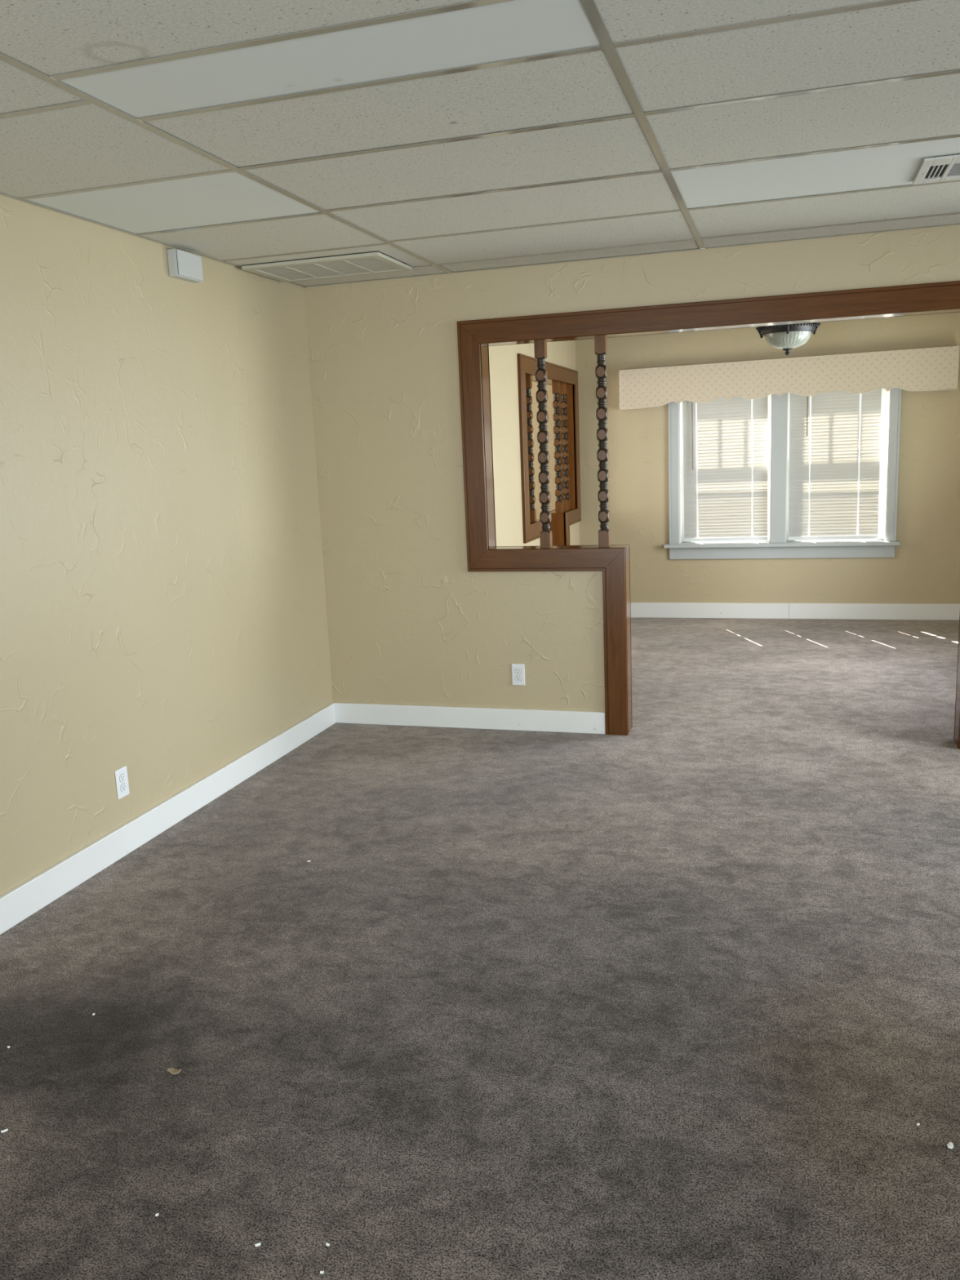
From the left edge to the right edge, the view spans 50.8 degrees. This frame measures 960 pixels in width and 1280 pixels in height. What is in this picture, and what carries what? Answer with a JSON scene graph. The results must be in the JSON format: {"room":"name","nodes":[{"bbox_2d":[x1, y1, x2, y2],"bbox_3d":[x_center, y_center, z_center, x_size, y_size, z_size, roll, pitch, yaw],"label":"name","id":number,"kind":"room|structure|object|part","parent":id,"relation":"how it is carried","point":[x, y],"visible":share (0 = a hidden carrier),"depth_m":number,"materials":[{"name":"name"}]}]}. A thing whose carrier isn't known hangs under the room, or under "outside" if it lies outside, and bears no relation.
{"room":"empty living room","nodes":[
{"label":"empty living room","id":0,"kind":"room"},
{"bbox_2d":[0,195,333,896],"bbox_3d":[-2.105,0.042,1.627,0.120,2.434,8.425,1,11,17],"label":"wall","id":1,"kind":"structure","parent":0,"point":[163,617],"depth_m":3.93,"materials":[{"name":"paint"}]},
{"bbox_2d":[115,765,129,799],"bbox_3d":[-1.367,0.545,3.862,0.008,0.114,0.069,1,11,17],"label":"wall outlet","id":2,"kind":"object","parent":1,"relation":"attached to","point":[121,775],"visible":1,"depth_m":3.86,"materials":[{"name":"white plastic"}]},
{"bbox_2d":[119,773,125,782],"bbox_3d":[-1.365,0.526,3.857,0.002,0.029,0.036,1,11,17],"label":"receptacle","id":3,"kind":"object","parent":2,"relation":"attached to","point":[122,775],"depth_m":3.86,"materials":[{"name":"white plastic"}]},
{"bbox_2d":[120,782,126,791],"bbox_3d":[-1.363,0.564,3.865,0.002,0.029,0.036,1,11,17],"label":"receptacle","id":4,"kind":"object","parent":2,"relation":"attached to","point":[123,785],"depth_m":3.86,"materials":[{"name":"white plastic"}]},
{"bbox_2d":[0,702,336,934],"bbox_3d":[-1.994,1.183,1.813,0.017,0.115,8.204,1,11,17],"label":"baseboard","id":5,"kind":"structure","parent":1,"relation":"attached to","point":[36,893],"depth_m":3.98,"materials":[{"name":"white paint"}]},
{"bbox_2d":[166,248,203,283],"bbox_3d":[-1.216,-1.546,4.177,0.050,0.106,0.182,1,11,17],"label":"door chime","id":6,"kind":"object","parent":1,"relation":"attached to","point":[182,264],"visible":1,"depth_m":4.13,"materials":[{"name":"grey plastic"}]},
{"bbox_2d":[0,617,959,1279],"bbox_3d":[0.156,0.972,2.972,6.450,0.080,11.899,1,11,17],"label":"floor","id":7,"kind":"structure","parent":0,"point":[676,997],"depth_m":2.72,"materials":[{"name":"carpet"}]},
{"bbox_2d":[167,1067,182,1074],"bbox_3d":[-0.748,1.054,2.475,0.036,0.009,0.018,3,12,26],"label":"dry leaf","id":8,"kind":"object","parent":7,"relation":"on","point":[172,1070],"visible":1,"depth_m":2.47,"materials":[{"name":"brown"}]},
{"bbox_2d":[946,1142,953,1148],"bbox_3d":[0.981,1.055,2.108,0.013,0.007,0.016,6,14,38],"label":"scrap","id":9,"kind":"object","parent":7,"relation":"on","point":[950,1145],"visible":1,"depth_m":2.11,"materials":[{"name":"white"}]},
{"bbox_2d":[0,0,959,287],"bbox_3d":[0.101,-1.480,2.632,6.470,0.201,12.160,1,11,17],"label":"ceiling","id":10,"kind":"structure","parent":0,"point":[434,137],"depth_m":2.71,"materials":[{"name":"grey"}]},
{"bbox_3d":[-1.405,-1.255,2.265,0.797,0.013,0.598,1,11,17],"label":"panel","id":11,"kind":"part","parent":10,"relation":"part of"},
{"bbox_3d":[-1.220,-1.376,2.866,0.797,0.013,0.659,1,11,17],"label":"panel","id":12,"kind":"part","parent":10,"relation":"part of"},
{"bbox_3d":[-1.033,-1.501,3.477,0.797,0.013,0.618,1,11,17],"label":"panel","id":13,"kind":"part","parent":10,"relation":"part of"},
{"bbox_3d":[-0.481,-1.210,1.818,1.207,0.013,0.603,1,11,17],"label":"panel","id":14,"kind":"part","parent":10,"relation":"part of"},
{"bbox_3d":[-0.853,-1.618,4.063,0.797,0.013,0.608,1,11,17],"label":"panel","id":15,"kind":"part","parent":10,"relation":"part of","materials":[{"name":"white"}]},
{"bbox_2d":[241,251,412,282],"bbox_3d":[-0.702,-1.727,4.690,0.670,0.016,0.425,1,11,17],"label":"ceiling vent","id":16,"kind":"object","parent":10,"relation":"in","point":[370,263],"visible":1,"depth_m":4.66,"materials":[{"name":"white metal"}]},
{"bbox_3d":[-0.681,-1.732,4.625,0.797,0.013,0.554,1,11,17],"label":"panel","id":17,"kind":"part","parent":10,"relation":"part of","materials":[{"name":"white"}]},
{"bbox_3d":[-0.346,-1.299,2.259,1.207,0.013,0.311,1,11,17],"label":"panel","id":18,"kind":"part","parent":10,"relation":"part of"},
{"bbox_3d":[-0.562,-1.810,5.009,0.797,0.013,0.230,1,11,17],"label":"panel","id":19,"kind":"part","parent":10,"relation":"part of","materials":[{"name":"white"}]},
{"bbox_3d":[-0.227,-1.378,2.647,1.207,0.013,0.493,1,11,17],"label":"panel","id":20,"kind":"part","parent":10,"relation":"part of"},
{"bbox_3d":[-0.066,-1.483,3.170,1.207,0.013,0.598,1,11,17],"label":"panel","id":21,"kind":"part","parent":10,"relation":"part of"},
{"bbox_3d":[0.110,-1.598,3.743,1.207,0.013,0.597,1,11,17],"label":"panel","id":22,"kind":"part","parent":10,"relation":"part of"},
{"bbox_3d":[0.285,-1.714,4.315,1.207,0.013,0.598,1,11,17],"label":"panel","id":23,"kind":"part","parent":10,"relation":"part of","materials":[{"name":"white"}]},
{"bbox_3d":[0.408,-1.796,4.714,1.207,0.013,0.230,1,11,17],"label":"panel","id":24,"kind":"part","parent":10,"relation":"part of","materials":[{"name":"white"}]},
{"bbox_3d":[0.820,-1.280,1.904,1.207,0.013,0.311,1,11,17],"label":"panel","id":25,"kind":"part","parent":10,"relation":"part of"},
{"bbox_3d":[0.940,-1.359,2.292,1.207,0.013,0.493,1,11,17],"label":"panel","id":26,"kind":"part","parent":10,"relation":"part of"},
{"bbox_3d":[1.100,-1.465,2.816,1.207,0.013,0.598,1,11,17],"label":"panel","id":27,"kind":"part","parent":10,"relation":"part of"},
{"bbox_3d":[1.276,-1.581,3.388,1.207,0.013,0.597,1,11,17],"label":"panel","id":28,"kind":"part","parent":10,"relation":"part of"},
{"bbox_3d":[1.452,-1.697,3.960,1.207,0.013,0.598,1,11,17],"label":"panel","id":29,"kind":"part","parent":10,"relation":"part of","materials":[{"name":"white"}]},
{"bbox_3d":[1.575,-1.777,4.360,1.207,0.013,0.230,1,11,17],"label":"panel","id":30,"kind":"part","parent":10,"relation":"part of","materials":[{"name":"white"}]},
{"bbox_2d":[912,154,959,184],"bbox_3d":[1.654,-1.577,3.361,0.364,0.010,0.331,1,11,17],"label":"ceiling vent","id":31,"kind":"object","parent":10,"relation":"in","point":[944,168],"visible":1,"depth_m":3.40,"materials":[{"name":"white metal"}]},
{"bbox_2d":[488,340,579,546],"bbox_3d":[0.275,-1.072,6.983,0.135,2.434,3.424,1,11,17],"label":"wall","id":32,"kind":"structure","parent":0,"point":[503,360],"depth_m":6.45,"materials":[{"name":"paint"}]},
{"bbox_2d":[516,353,581,545],"bbox_3d":[0.494,-1.034,7.705,0.183,2.073,1.900,1,11,17],"label":"frame","id":33,"kind":"object","parent":32,"relation":"attached to","point":[563,380],"visible":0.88,"depth_m":8.05,"materials":[{"name":"brown wood"}]},
{"bbox_3d":[0.295,-1.273,6.767,0.024,1.239,0.115,1,11,17],"label":"casing","id":34,"kind":"part","parent":33,"relation":"part of","materials":[{"name":"brown wood"}]},
{"bbox_3d":[0.391,-0.768,7.108,0.024,0.115,0.619,1,11,17],"label":"ledge casing","id":35,"kind":"part","parent":33,"relation":"part of","materials":[{"name":"brown wood"}]},
{"bbox_3d":[0.529,-1.994,7.500,0.024,0.115,1.899,1,11,17],"label":"header casing","id":36,"kind":"part","parent":33,"relation":"part of","materials":[{"name":"brown wood"}]},
{"bbox_3d":[0.712,-0.559,8.173,0.024,0.947,0.115,1,11,17],"label":"post casing","id":37,"kind":"part","parent":33,"relation":"part of","materials":[{"name":"brown wood"}]},
{"bbox_3d":[0.764,-1.014,8.321,0.024,0.115,0.594,1,11,17],"label":"ledge casing","id":38,"kind":"part","parent":33,"relation":"part of","materials":[{"name":"brown wood"}]},
{"bbox_3d":[0.810,-1.611,8.442,0.024,1.239,0.115,1,11,17],"label":"casing","id":39,"kind":"part","parent":33,"relation":"part of","materials":[{"name":"brown wood"}]},
{"bbox_2d":[303,224,959,711],"bbox_3d":[1.469,-0.710,4.801,5.090,2.434,0.121,1,11,17],"label":"wall","id":40,"kind":"structure","parent":0,"point":[409,624],"depth_m":5.23,"materials":[{"name":"paint"}]},
{"bbox_2d":[334,702,605,733],"bbox_3d":[-0.080,0.417,5.431,1.519,0.115,0.017,1,11,17],"label":"baseboard","id":41,"kind":"structure","parent":40,"relation":"attached to","point":[494,718],"depth_m":5.41,"materials":[{"name":"white paint"}]},
{"bbox_2d":[511,663,524,684],"bbox_3d":[0.201,0.181,5.302,0.069,0.114,0.008,1,11,17],"label":"wall outlet","id":42,"kind":"object","parent":40,"relation":"attached to","point":[517,669],"visible":1,"depth_m":5.30,"materials":[{"name":"white plastic"}]},
{"bbox_2d":[515,668,521,673],"bbox_3d":[0.199,0.163,5.296,0.036,0.029,0.002,1,11,17],"label":"receptacle","id":43,"kind":"object","parent":42,"relation":"attached to","point":[517,670],"depth_m":5.29,"materials":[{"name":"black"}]},
{"bbox_2d":[515,675,521,680],"bbox_3d":[0.201,0.201,5.304,0.034,0.027,0.002,1,11,17],"label":"receptacle","id":44,"kind":"object","parent":42,"relation":"attached to","point":[517,677],"depth_m":5.30,"materials":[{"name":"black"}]},
{"bbox_2d":[457,280,959,749],"bbox_3d":[1.476,-0.546,4.832,3.190,2.100,0.163,1,11,17],"label":"frame","id":45,"kind":"object","parent":40,"relation":"attached to","point":[474,337],"visible":1,"depth_m":5.02,"materials":[{"name":"brown wood"}]},
{"bbox_3d":[-0.033,-0.971,5.134,0.115,1.252,0.021,1,11,17],"label":"casing","id":46,"kind":"part","parent":45,"relation":"part of","materials":[{"name":"brown wood"}]},
{"bbox_3d":[0.008,-0.998,5.267,0.115,1.252,0.021,1,11,17],"label":"casing","id":47,"kind":"part","parent":45,"relation":"part of","materials":[{"name":"brown wood"}]},
{"bbox_3d":[0.329,-0.407,5.137,0.821,0.115,0.021,1,11,17],"label":"ledge casing","id":48,"kind":"part","parent":45,"relation":"part of","materials":[{"name":"brown wood"}]},
{"bbox_3d":[0.685,0.014,5.113,0.115,0.961,0.021,1,11,17],"label":"post casing","id":49,"kind":"part","parent":45,"relation":"part of","materials":[{"name":"brown wood"}]},
{"bbox_3d":[0.726,-0.013,5.246,0.115,0.961,0.021,1,11,17],"label":"post casing","id":50,"kind":"part","parent":45,"relation":"part of","materials":[{"name":"brown wood"}]},
{"bbox_3d":[1.415,-1.507,4.581,3.189,0.115,0.021,1,11,17],"label":"header casing","id":51,"kind":"part","parent":45,"relation":"part of","materials":[{"name":"brown wood"}]},
{"bbox_3d":[1.456,-1.534,4.715,3.189,0.115,0.021,1,11,17],"label":"header casing","id":52,"kind":"part","parent":45,"relation":"part of","materials":[{"name":"brown wood"}]},
{"bbox_3d":[2.319,0.012,4.762,0.115,0.961,0.021,1,11,17],"label":"post casing","id":53,"kind":"part","parent":45,"relation":"part of","materials":[{"name":"brown wood"}]},
{"bbox_3d":[2.278,0.039,4.628,0.115,0.961,0.021,1,11,17],"label":"post casing","id":54,"kind":"part","parent":45,"relation":"part of","materials":[{"name":"brown wood"}]},
{"bbox_2d":[530,311,959,618],"bbox_3d":[1.452,-1.417,8.542,5.620,2.434,0.311,1,11,17],"label":"wall","id":55,"kind":"structure","parent":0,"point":[925,567],"depth_m":8.16,"materials":[{"name":"paint"}]},
{"bbox_2d":[682,395,768,542],"bbox_3d":[1.999,-1.491,8.243,0.680,1.365,0.050,0,11,17],"label":"mini blind","id":56,"kind":"object","parent":55,"relation":"attached to","point":[730,455],"visible":0.88,"depth_m":8.27,"materials":[{"name":"white plastic"}]},
{"bbox_3d":[1.785,-1.486,8.316,0.004,1.330,0.018,0,11,17],"label":"ladder cord","id":57,"kind":"part","parent":56,"relation":"part of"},
{"bbox_3d":[2.034,-0.836,8.370,0.672,0.028,0.024,0,11,17],"label":"rail","id":58,"kind":"part","parent":56,"relation":"part of","materials":[{"name":"white plastic"}]},
{"bbox_3d":[2.205,-1.484,8.187,0.004,1.330,0.018,0,11,17],"label":"ladder cord","id":59,"kind":"part","parent":56,"relation":"part of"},
{"bbox_2d":[663,387,902,559],"bbox_3d":[2.436,-1.454,8.215,1.832,1.553,0.403,1,11,17],"label":"window","id":60,"kind":"structure","parent":55,"relation":"attached to","point":[777,544],"depth_m":8.12,"materials":[{"name":"grey paint"}]},
{"bbox_3d":[1.600,-1.469,8.310,0.067,1.360,0.020,1,11,17],"label":"casing","id":61,"kind":"part","parent":60,"relation":"part of","materials":[{"name":"grey paint"}]},
{"bbox_3d":[2.041,-1.161,8.397,0.716,0.678,0.035,1,11,17],"label":"sash","id":62,"kind":"part","parent":60,"relation":"part of","materials":[{"name":"white paint"}]},
{"bbox_3d":[2.040,-1.494,8.376,0.716,1.348,0.035,1,11,17],"label":"sash","id":63,"kind":"part","parent":60,"relation":"part of","materials":[{"name":"white paint"}]},
{"bbox_3d":[2.388,-1.457,8.070,0.115,1.360,0.020,1,11,17],"label":"mullion casing","id":64,"kind":"part","parent":60,"relation":"part of","materials":[{"name":"grey paint"}]},
{"bbox_3d":[2.463,-0.803,8.338,1.832,0.030,0.403,1,11,17],"label":"sill","id":65,"kind":"part","parent":60,"relation":"part of","materials":[{"name":"grey paint"}]},
{"bbox_3d":[2.865,-1.137,8.149,0.746,0.656,0.035,1,11,17],"label":"sash","id":66,"kind":"part","parent":60,"relation":"part of","materials":[{"name":"white paint"}]},
{"bbox_3d":[2.863,-1.481,8.125,0.746,1.348,0.035,1,11,17],"label":"sash","id":67,"kind":"part","parent":60,"relation":"part of","materials":[{"name":"white paint"}]},
{"bbox_3d":[3.200,-1.444,7.823,0.055,1.360,0.020,1,11,17],"label":"casing","id":68,"kind":"part","parent":60,"relation":"part of","materials":[{"name":"grey paint"}]},
{"bbox_2d":[618,345,959,410],"bbox_3d":[2.356,-2.035,7.908,2.524,0.340,0.123,1,11,17],"label":"valance","id":69,"kind":"object","parent":55,"relation":"attached to","point":[926,369],"visible":1,"depth_m":7.82,"materials":[{"name":"fabric"}]},
{"bbox_2d":[630,602,959,620],"bbox_3d":[2.452,-0.238,8.298,3.290,0.128,0.017,1,11,17],"label":"baseboard","id":70,"kind":"structure","parent":55,"relation":"attached to","point":[638,610],"depth_m":8.24,"materials":[{"name":"white paint"}]},
{"bbox_2d":[788,388,881,540],"bbox_3d":[2.803,-1.479,7.999,0.688,1.365,0.050,1,11,17],"label":"mini blind","id":71,"kind":"object","parent":55,"relation":"attached to","point":[833,494],"visible":0.81,"depth_m":8.02,"materials":[{"name":"white plastic"}]},
{"bbox_3d":[2.631,-1.474,8.058,0.002,1.330,0.018,0,11,17],"label":"ladder cord","id":72,"kind":"part","parent":71,"relation":"part of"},
{"bbox_3d":[2.836,-0.823,8.127,0.680,0.028,0.024,1,11,17],"label":"rail","id":73,"kind":"part","parent":71,"relation":"part of","materials":[{"name":"white plastic"}]},
{"bbox_3d":[2.985,-1.470,7.950,0.002,1.330,0.018,0,11,17],"label":"ladder cord","id":74,"kind":"part","parent":71,"relation":"part of","materials":[{"name":"white fabric"}]},
{"bbox_2d":[755,322,820,355],"bbox_3d":[1.923,-1.965,6.310,0.370,0.364,0.370,-8,12,-27],"label":"ceiling lamp","id":75,"kind":"object","parent":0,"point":[786,338],"visible":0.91,"depth_m":6.22,"materials":[{"name":"white glass"}]},
{"bbox_3d":[1.927,-1.876,6.327,0.285,0.104,0.285,1,11,17],"label":"lamp shade","id":76,"kind":"part","parent":75,"relation":"part of","materials":[{"name":"clear glass"}]},
{"bbox_3d":[1.924,-1.951,6.313,0.367,0.021,0.367,1,11,17],"label":"rope moulding","id":77,"kind":"part","parent":75,"relation":"part of","materials":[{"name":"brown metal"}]}
]}

